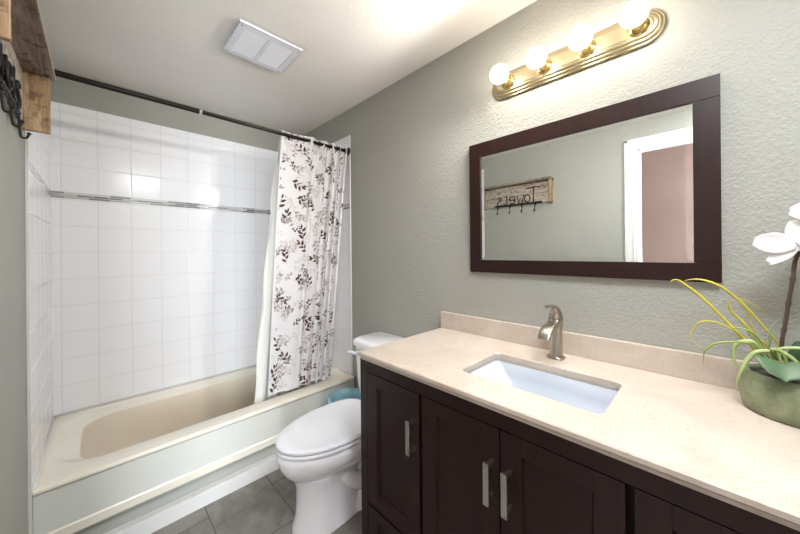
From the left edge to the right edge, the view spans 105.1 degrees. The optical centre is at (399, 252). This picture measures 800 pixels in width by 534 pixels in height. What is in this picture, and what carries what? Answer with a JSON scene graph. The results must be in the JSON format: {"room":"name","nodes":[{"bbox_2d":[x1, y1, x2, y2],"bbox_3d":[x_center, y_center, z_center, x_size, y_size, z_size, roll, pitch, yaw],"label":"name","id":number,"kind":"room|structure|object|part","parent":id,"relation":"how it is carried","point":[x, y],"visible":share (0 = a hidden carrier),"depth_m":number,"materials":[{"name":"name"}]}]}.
{"room":"bathroom","nodes":[
{"label":"bathroom","id":0,"kind":"room"},
{"bbox_2d":[0,101,32,533],"bbox_3d":[-0.158,0.112,-0.153,0.060,2.352,5.206,-1,0,-45],"label":"wall","id":1,"kind":"structure","parent":0,"point":[13,356],"depth_m":0.96,"materials":[{"name":"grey paint"}]},
{"bbox_2d":[0,0,55,138],"bbox_3d":[-1.017,-0.486,0.819,0.089,0.280,0.679,-1,0,-45],"label":"hook rack","id":2,"kind":"object","parent":1,"relation":"attached to","point":[26,64],"visible":1,"depth_m":0.90,"materials":[{"name":"brown wood"}]},
{"bbox_2d":[24,130,32,533],"bbox_3d":[-1.404,0.223,1.159,0.010,2.153,0.031,-1,0,-45],"label":"trim","id":3,"kind":"structure","parent":1,"relation":"attached to","point":[27,215],"depth_m":1.15,"materials":[{"name":"white paint"}]},
{"bbox_2d":[29,131,52,496],"bbox_3d":[-1.678,0.045,1.434,0.008,1.793,0.797,-1,0,-45],"label":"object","id":4,"kind":"structure","parent":1,"relation":"attached to","point":[39,143],"depth_m":1.38,"materials":[{"name":"tile"}]},
{"bbox_2d":[54,69,349,155],"bbox_3d":[-0.923,-0.741,1.745,1.513,0.060,0.060,-1,0,-45],"label":"shower curtain rod","id":5,"kind":"object","parent":1,"relation":"attached to","point":[58,73],"visible":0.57,"depth_m":1.52,"materials":[{"name":"brown metal"}]},
{"bbox_2d":[254,136,327,403],"bbox_3d":[-0.676,0.150,2.099,0.633,1.805,0.088,-1,0,-45],"label":"curtain liner","id":6,"kind":"object","parent":5,"relation":"hanging from","point":[263,347],"visible":0.11,"depth_m":1.95,"materials":[{"name":"white plastic"}]},
{"bbox_2d":[268,130,346,395],"bbox_3d":[-0.610,0.062,2.087,0.570,1.664,0.112,-1,0,-45],"label":"shower curtain","id":7,"kind":"object","parent":5,"relation":"hanging from","point":[311,184],"visible":0.99,"depth_m":2.05,"materials":[{"name":"white fabric"}]},
{"bbox_2d":[50,67,296,151],"bbox_3d":[-1.478,0.124,2.272,1.589,2.352,0.100,-1,0,-45],"label":"wall","id":8,"kind":"structure","parent":0,"point":[62,90],"depth_m":2.05,"materials":[{"name":"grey paint"}]},
{"bbox_2d":[33,365,254,489],"bbox_3d":[-1.145,0.915,1.980,1.513,0.010,0.760,-1,0,-45],"label":"trim","id":9,"kind":"structure","parent":8,"relation":"attached to","point":[50,428],"depth_m":1.64,"materials":[{"name":"white paint"}]},
{"bbox_2d":[50,101,277,415],"bbox_3d":[-1.419,0.043,2.255,1.529,1.793,0.008,-1,0,-45],"label":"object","id":10,"kind":"structure","parent":8,"relation":"attached to","point":[160,234],"depth_m":2.02,"materials":[{"name":"tile"}]},
{"bbox_2d":[104,453,278,533],"bbox_3d":[-0.873,1.256,1.712,1.513,0.076,0.045,-1,0,-45],"label":"baseboard","id":11,"kind":"structure","parent":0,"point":[150,522],"depth_m":1.54,"materials":[{"name":"white paint"}]},
{"bbox_2d":[151,469,361,533],"bbox_3d":[-0.027,1.312,-0.034,2.979,0.050,5.406,-1,0,-45],"label":"floor","id":12,"kind":"structure","parent":0,"point":[266,505],"depth_m":1.51,"materials":[{"name":"grey tile"}]},
{"bbox_2d":[33,365,353,533],"bbox_3d":[-1.137,1.106,1.978,1.513,0.381,0.770,-1,0,-45],"label":"bathtub","id":13,"kind":"object","parent":12,"relation":"on","point":[106,466],"visible":0.69,"depth_m":1.61,"materials":[{"name":"beige ceramic"}]},
{"bbox_2d":[275,332,403,533],"bbox_3d":[-0.264,0.906,1.615,0.775,0.766,0.462,-1,0,-45],"label":"toilet","id":14,"kind":"object","parent":12,"relation":"on","point":[319,451],"visible":0.56,"depth_m":1.41,"materials":[{"name":"white ceramic"}]},
{"bbox_3d":[-0.347,0.882,1.525,0.531,0.019,0.366,-1,0,-45],"label":"seat","id":15,"kind":"part","parent":14,"relation":"part of","materials":[{"name":"white plastic"}]},
{"bbox_3d":[-0.348,0.859,1.525,0.526,0.024,0.364,-1,0,-45],"label":"lid","id":16,"kind":"part","parent":14,"relation":"part of","materials":[{"name":"white plastic"}]},
{"bbox_3d":[-0.286,0.610,1.858,0.091,0.033,0.028,-1,0,35],"label":"flush lever","id":17,"kind":"part","parent":14,"relation":"part of","materials":[{"name":"white plastic"}]},
{"bbox_3d":[-0.063,0.730,1.807,0.212,0.330,0.426,-1,0,-45],"label":"tank","id":18,"kind":"part","parent":14,"relation":"part of","materials":[{"name":"white ceramic"}]},
{"bbox_3d":[-0.068,0.543,1.804,0.226,0.044,0.450,-1,0,-45],"label":"tank lid","id":19,"kind":"part","parent":14,"relation":"part of","materials":[{"name":"white ceramic"}]},
{"bbox_2d":[360,357,799,533],"bbox_3d":[0.463,0.859,1.021,0.592,0.847,1.257,-1,0,-45],"label":"vanity cabinet","id":20,"kind":"object","parent":12,"relation":"on","point":[434,460],"visible":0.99,"depth_m":0.85,"materials":[{"name":"brown wood"}]},
{"bbox_3d":[-0.024,1.110,1.158,0.018,0.163,0.282,-1,0,-45],"label":"drawer","id":21,"kind":"part","parent":20,"relation":"part of","materials":[{"name":"brown wood"}]},
{"bbox_3d":[-0.027,0.753,1.158,0.018,0.527,0.282,-1,0,-45],"label":"door","id":22,"kind":"part","parent":20,"relation":"part of","materials":[{"name":"brown wood"}]},
{"bbox_3d":[0.037,0.635,1.055,0.037,0.116,0.017,-1,0,-45],"label":"handle","id":23,"kind":"part","parent":20,"relation":"part of","materials":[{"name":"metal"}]},
{"bbox_3d":[0.181,0.839,0.948,0.018,0.702,0.282,-1,0,-45],"label":"door","id":24,"kind":"part","parent":20,"relation":"part of","materials":[{"name":"brown wood"}]},
{"bbox_3d":[0.245,0.631,0.845,0.037,0.116,0.017,-1,0,-45],"label":"handle","id":25,"kind":"part","parent":20,"relation":"part of","materials":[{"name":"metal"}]},
{"bbox_3d":[0.281,0.634,0.807,0.037,0.116,0.017,-1,0,-45],"label":"handle","id":26,"kind":"part","parent":20,"relation":"part of","materials":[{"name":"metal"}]},
{"bbox_3d":[0.381,0.837,0.746,0.018,0.702,0.279,-1,0,-45],"label":"door","id":27,"kind":"part","parent":20,"relation":"part of","materials":[{"name":"brown wood"}]},
{"bbox_2d":[358,311,799,530],"bbox_3d":[0.473,0.377,1.020,0.576,0.115,1.262,-1,0,-45],"label":"countertop","id":28,"kind":"structure","parent":20,"relation":"on","point":[676,416],"depth_m":0.82,"materials":[{"name":"beige stone"}]},
{"bbox_2d":[470,360,617,413],"bbox_3d":[0.447,0.501,1.001,0.288,0.130,0.450,-1,0,-45],"label":"sink","id":29,"kind":"object","parent":28,"relation":"in","point":[582,395],"visible":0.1,"depth_m":1.09,"materials":[{"name":"white ceramic"}]},
{"bbox_2d":[538,304,565,360],"bbox_3d":[0.562,0.297,1.139,0.156,0.213,0.060,-1,0,-45],"label":"faucet","id":30,"kind":"object","parent":28,"relation":"on","point":[551,331],"visible":1,"depth_m":1.15,"materials":[{"name":"silver metal"}]},
{"bbox_3d":[0.558,0.277,1.135,0.145,0.074,0.045,-1,0,-45],"label":"spout","id":31,"kind":"part","parent":30,"relation":"part of","materials":[{"name":"silver metal"}]},
{"bbox_3d":[0.571,0.223,1.149,0.127,0.064,0.050,-1,0,-45],"label":"lever","id":32,"kind":"part","parent":30,"relation":"part of","materials":[{"name":"silver metal"}]},
{"bbox_3d":[0.597,0.399,1.173,0.060,0.009,0.060,-1,0,-45],"label":"plate","id":33,"kind":"part","parent":30,"relation":"part of","materials":[{"name":"silver metal"}]},
{"bbox_2d":[670,203,799,427],"bbox_3d":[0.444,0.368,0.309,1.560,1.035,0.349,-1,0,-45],"label":"potted orchid","id":34,"kind":"object","parent":28,"relation":"on","point":[770,388],"visible":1,"depth_m":0.76,"materials":[{"name":"green plant"}]},
{"bbox_3d":[0.878,0.196,0.848,0.025,0.236,0.198,-1,0,-45],"label":"grass blade","id":35,"kind":"part","parent":34,"relation":"part of","materials":[{"name":"yellow plant"}]},
{"bbox_3d":[0.890,0.252,0.825,0.160,0.124,0.014,-1,0,39],"label":"grass blade","id":36,"kind":"part","parent":34,"relation":"part of","materials":[{"name":"yellow plant"}]},
{"bbox_3d":[0.888,0.274,0.793,0.149,0.089,0.029,-1,0,29],"label":"grass blade","id":37,"kind":"part","parent":34,"relation":"part of","materials":[{"name":"green plant"}]},
{"bbox_3d":[0.894,0.195,0.834,0.044,0.237,0.197,-1,0,-45],"label":"grass blade","id":38,"kind":"part","parent":34,"relation":"part of","materials":[{"name":"yellow plant"}]},
{"bbox_3d":[0.909,0.269,0.786,0.081,0.090,0.022,-1,0,20],"label":"grass blade","id":39,"kind":"part","parent":34,"relation":"part of","materials":[{"name":"green plant"}]},
{"bbox_3d":[0.914,0.256,0.795,0.019,0.116,0.089,-1,0,-45],"label":"grass blade","id":40,"kind":"part","parent":34,"relation":"part of","materials":[{"name":"green plant"}]},
{"bbox_3d":[0.931,0.221,0.810,0.003,0.184,0.089,-1,0,-45],"label":"grass blade","id":41,"kind":"part","parent":34,"relation":"part of","materials":[{"name":"yellow plant"}]},
{"bbox_3d":[0.952,0.219,0.804,0.023,0.187,0.082,-1,0,-17],"label":"grass blade","id":42,"kind":"part","parent":34,"relation":"part of","materials":[{"name":"yellow plant"}]},
{"bbox_3d":[0.907,0.296,0.763,0.090,0.124,0.039,-1,0,11],"label":"grass blade","id":43,"kind":"part","parent":34,"relation":"part of","materials":[{"name":"green plant"}]},
{"bbox_3d":[0.932,0.259,0.792,0.007,0.109,0.047,-1,0,-34],"label":"grass blade","id":44,"kind":"part","parent":34,"relation":"part of","materials":[{"name":"green plant"}]},
{"bbox_3d":[0.971,0.351,0.752,0.187,0.099,0.187,-1,0,-45],"label":"pot","id":45,"kind":"part","parent":34,"relation":"part of","materials":[{"name":"green ceramic"}]},
{"bbox_3d":[0.946,0.254,0.767,0.003,0.119,0.038,-1,0,-6],"label":"grass blade","id":46,"kind":"part","parent":34,"relation":"part of","materials":[{"name":"plant"}]},
{"bbox_3d":[0.963,-0.023,0.744,0.026,0.112,0.143,-1,0,-34],"label":"orchid flower","id":47,"kind":"part","parent":34,"relation":"part of","materials":[{"name":"white plant"}]},
{"bbox_3d":[0.924,0.273,0.747,0.064,0.081,0.021,-1,0,-45],"label":"grass blade","id":48,"kind":"part","parent":34,"relation":"part of","materials":[{"name":"green plant"}]},
{"bbox_3d":[0.947,0.274,0.747,0.044,0.080,0.064,-1,0,-45],"label":"grass blade","id":49,"kind":"part","parent":34,"relation":"part of","materials":[{"name":"green plant"}]},
{"bbox_3d":[0.963,0.271,0.747,0.006,0.084,0.059,-1,0,-45],"label":"grass blade","id":50,"kind":"part","parent":34,"relation":"part of","materials":[{"name":"green plant"}]},
{"bbox_3d":[0.999,0.098,0.715,0.019,0.429,0.146,-1,0,-30],"label":"orchid stem","id":51,"kind":"part","parent":34,"relation":"part of","materials":[{"name":"brown plant"}]},
{"bbox_3d":[0.988,-0.100,0.696,0.023,0.111,0.136,-1,0,-27],"label":"orchid flower","id":52,"kind":"part","parent":34,"relation":"part of","materials":[{"name":"white plant"}]},
{"bbox_3d":[0.590,0.748,0.534,0.018,0.527,0.285,-1,0,-45],"label":"door","id":53,"kind":"part","parent":20,"relation":"part of","materials":[{"name":"brown wood"}]},
{"bbox_3d":[-0.337,1.123,2.013,0.262,0.333,0.262,-1,0,-45],"label":"waste bin","id":54,"kind":"object","parent":12,"relation":"on","visible":0},
{"bbox_2d":[327,387,360,403],"bbox_3d":[-0.339,1.057,2.014,0.273,0.220,0.275,-1,0,-45],"label":"liner","id":55,"kind":"object","parent":54,"relation":"in","point":[346,393],"visible":0.27,"depth_m":2.11,"materials":[{"name":"blue plastic"}]},
{"bbox_2d":[38,0,536,135],"bbox_3d":[-0.048,-1.090,-0.034,2.979,0.050,5.406,-1,0,-45],"label":"ceiling","id":56,"kind":"structure","parent":0,"point":[353,50],"depth_m":1.56,"materials":[{"name":"paint"}]},
{"bbox_2d":[222,18,302,73],"bbox_3d":[-0.707,-1.046,1.581,0.305,0.024,0.270,-1,0,-45],"label":"ceiling vent","id":57,"kind":"object","parent":56,"relation":"in","point":[247,41],"visible":1,"depth_m":1.56,"materials":[{"name":"white plastic"}]},
{"bbox_3d":[-0.752,-1.040,1.535,0.110,0.007,0.194,-1,0,-45],"label":"louvre panel","id":58,"kind":"part","parent":57,"relation":"part of","materials":[{"name":"white plastic"}]},
{"bbox_3d":[-0.662,-1.041,1.625,0.110,0.007,0.194,-1,0,-45],"label":"louvre panel","id":59,"kind":"part","parent":57,"relation":"part of","materials":[{"name":"white plastic"}]},
{"bbox_2d":[304,0,799,387],"bbox_3d":[0.267,0.108,1.707,0.100,2.352,3.356,-1,0,-45],"label":"wall","id":60,"kind":"structure","parent":0,"point":[410,140],"depth_m":1.21,"materials":[{"name":"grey paint"}]},
{"bbox_2d":[331,136,350,374],"bbox_3d":[-0.622,0.036,2.529,0.008,1.793,0.722,-1,0,-45],"label":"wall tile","id":61,"kind":"structure","parent":60,"relation":"attached to","point":[341,360],"depth_m":2.32,"materials":[{"name":"tile"}]},
{"bbox_2d":[349,135,352,374],"bbox_3d":[-0.364,0.021,2.267,0.010,1.777,0.006,-1,0,-45],"label":"trim","id":62,"kind":"structure","parent":60,"relation":"attached to","point":[349,135],"depth_m":2.26,"materials":[{"name":"white paint"}]},
{"bbox_2d":[489,0,666,99],"bbox_3d":[0.605,-0.759,1.175,0.154,0.117,0.622,-1,0,-45],"label":"vanity light","id":63,"kind":"object","parent":60,"relation":"attached to","point":[638,31],"visible":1,"depth_m":1.14,"materials":[{"name":"gold metal"}]},
{"bbox_3d":[0.429,-0.758,1.314,0.100,0.081,0.081,-1,0,-45],"label":"bulb","id":64,"kind":"part","parent":63,"relation":"part of","materials":[{"name":"white glass"}]},
{"bbox_2d":[501,74,514,88],"bbox_3d":[0.469,-0.758,1.353,0.034,0.062,0.062,-1,0,-45],"label":"socket","id":65,"kind":"object","parent":63,"relation":"attached to","point":[509,83],"depth_m":1.35,"materials":[{"name":"gold metal"}]},
{"bbox_3d":[0.538,-0.759,1.204,0.100,0.081,0.081,-1,0,-45],"label":"bulb","id":66,"kind":"part","parent":63,"relation":"part of","materials":[{"name":"white glass"}]},
{"bbox_2d":[536,58,551,74],"bbox_3d":[0.578,-0.759,1.244,0.034,0.062,0.062,-1,0,-45],"label":"socket","id":67,"kind":"object","parent":63,"relation":"attached to","point":[546,69],"depth_m":1.24,"materials":[{"name":"gold metal"}]},
{"bbox_3d":[0.645,-0.760,1.094,0.100,0.081,0.081,-1,0,-45],"label":"bulb","id":68,"kind":"part","parent":63,"relation":"part of","materials":[{"name":"white glass"}]},
{"bbox_2d":[577,39,595,56],"bbox_3d":[0.686,-0.760,1.134,0.034,0.062,0.062,-1,0,-45],"label":"socket","id":69,"kind":"object","parent":63,"relation":"attached to","point":[590,51],"depth_m":1.13,"materials":[{"name":"gold metal"}]},
{"bbox_3d":[0.753,-0.761,0.985,0.100,0.081,0.081,-1,0,-45],"label":"bulb","id":70,"kind":"part","parent":63,"relation":"part of","materials":[{"name":"white glass"}]},
{"bbox_2d":[627,16,649,36],"bbox_3d":[0.794,-0.761,1.025,0.034,0.062,0.062,-1,0,-45],"label":"socket","id":71,"kind":"object","parent":63,"relation":"attached to","point":[643,30],"depth_m":1.02,"materials":[{"name":"gold metal"}]},
{"bbox_2d":[469,73,721,282],"bbox_3d":[0.655,-0.217,1.221,0.021,0.622,0.862,-1,0,-45],"label":"framed mirror","id":72,"kind":"object","parent":60,"relation":"attached to","point":[631,188],"visible":1,"depth_m":1.10,"materials":[{"name":"brown wood"}]},
{"bbox_3d":[0.655,-0.213,1.221,0.008,0.502,0.746,-1,0,-45],"label":"glass","id":73,"kind":"part","parent":72,"relation":"part of","materials":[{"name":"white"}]},
{"bbox_2d":[441,311,755,389],"bbox_3d":[0.666,0.361,1.218,0.020,0.085,1.252,-1,0,-45],"label":"backsplash","id":74,"kind":"structure","parent":60,"relation":"attached to","point":[715,370],"depth_m":1.09,"materials":[{"name":"beige stone"}]}
]}

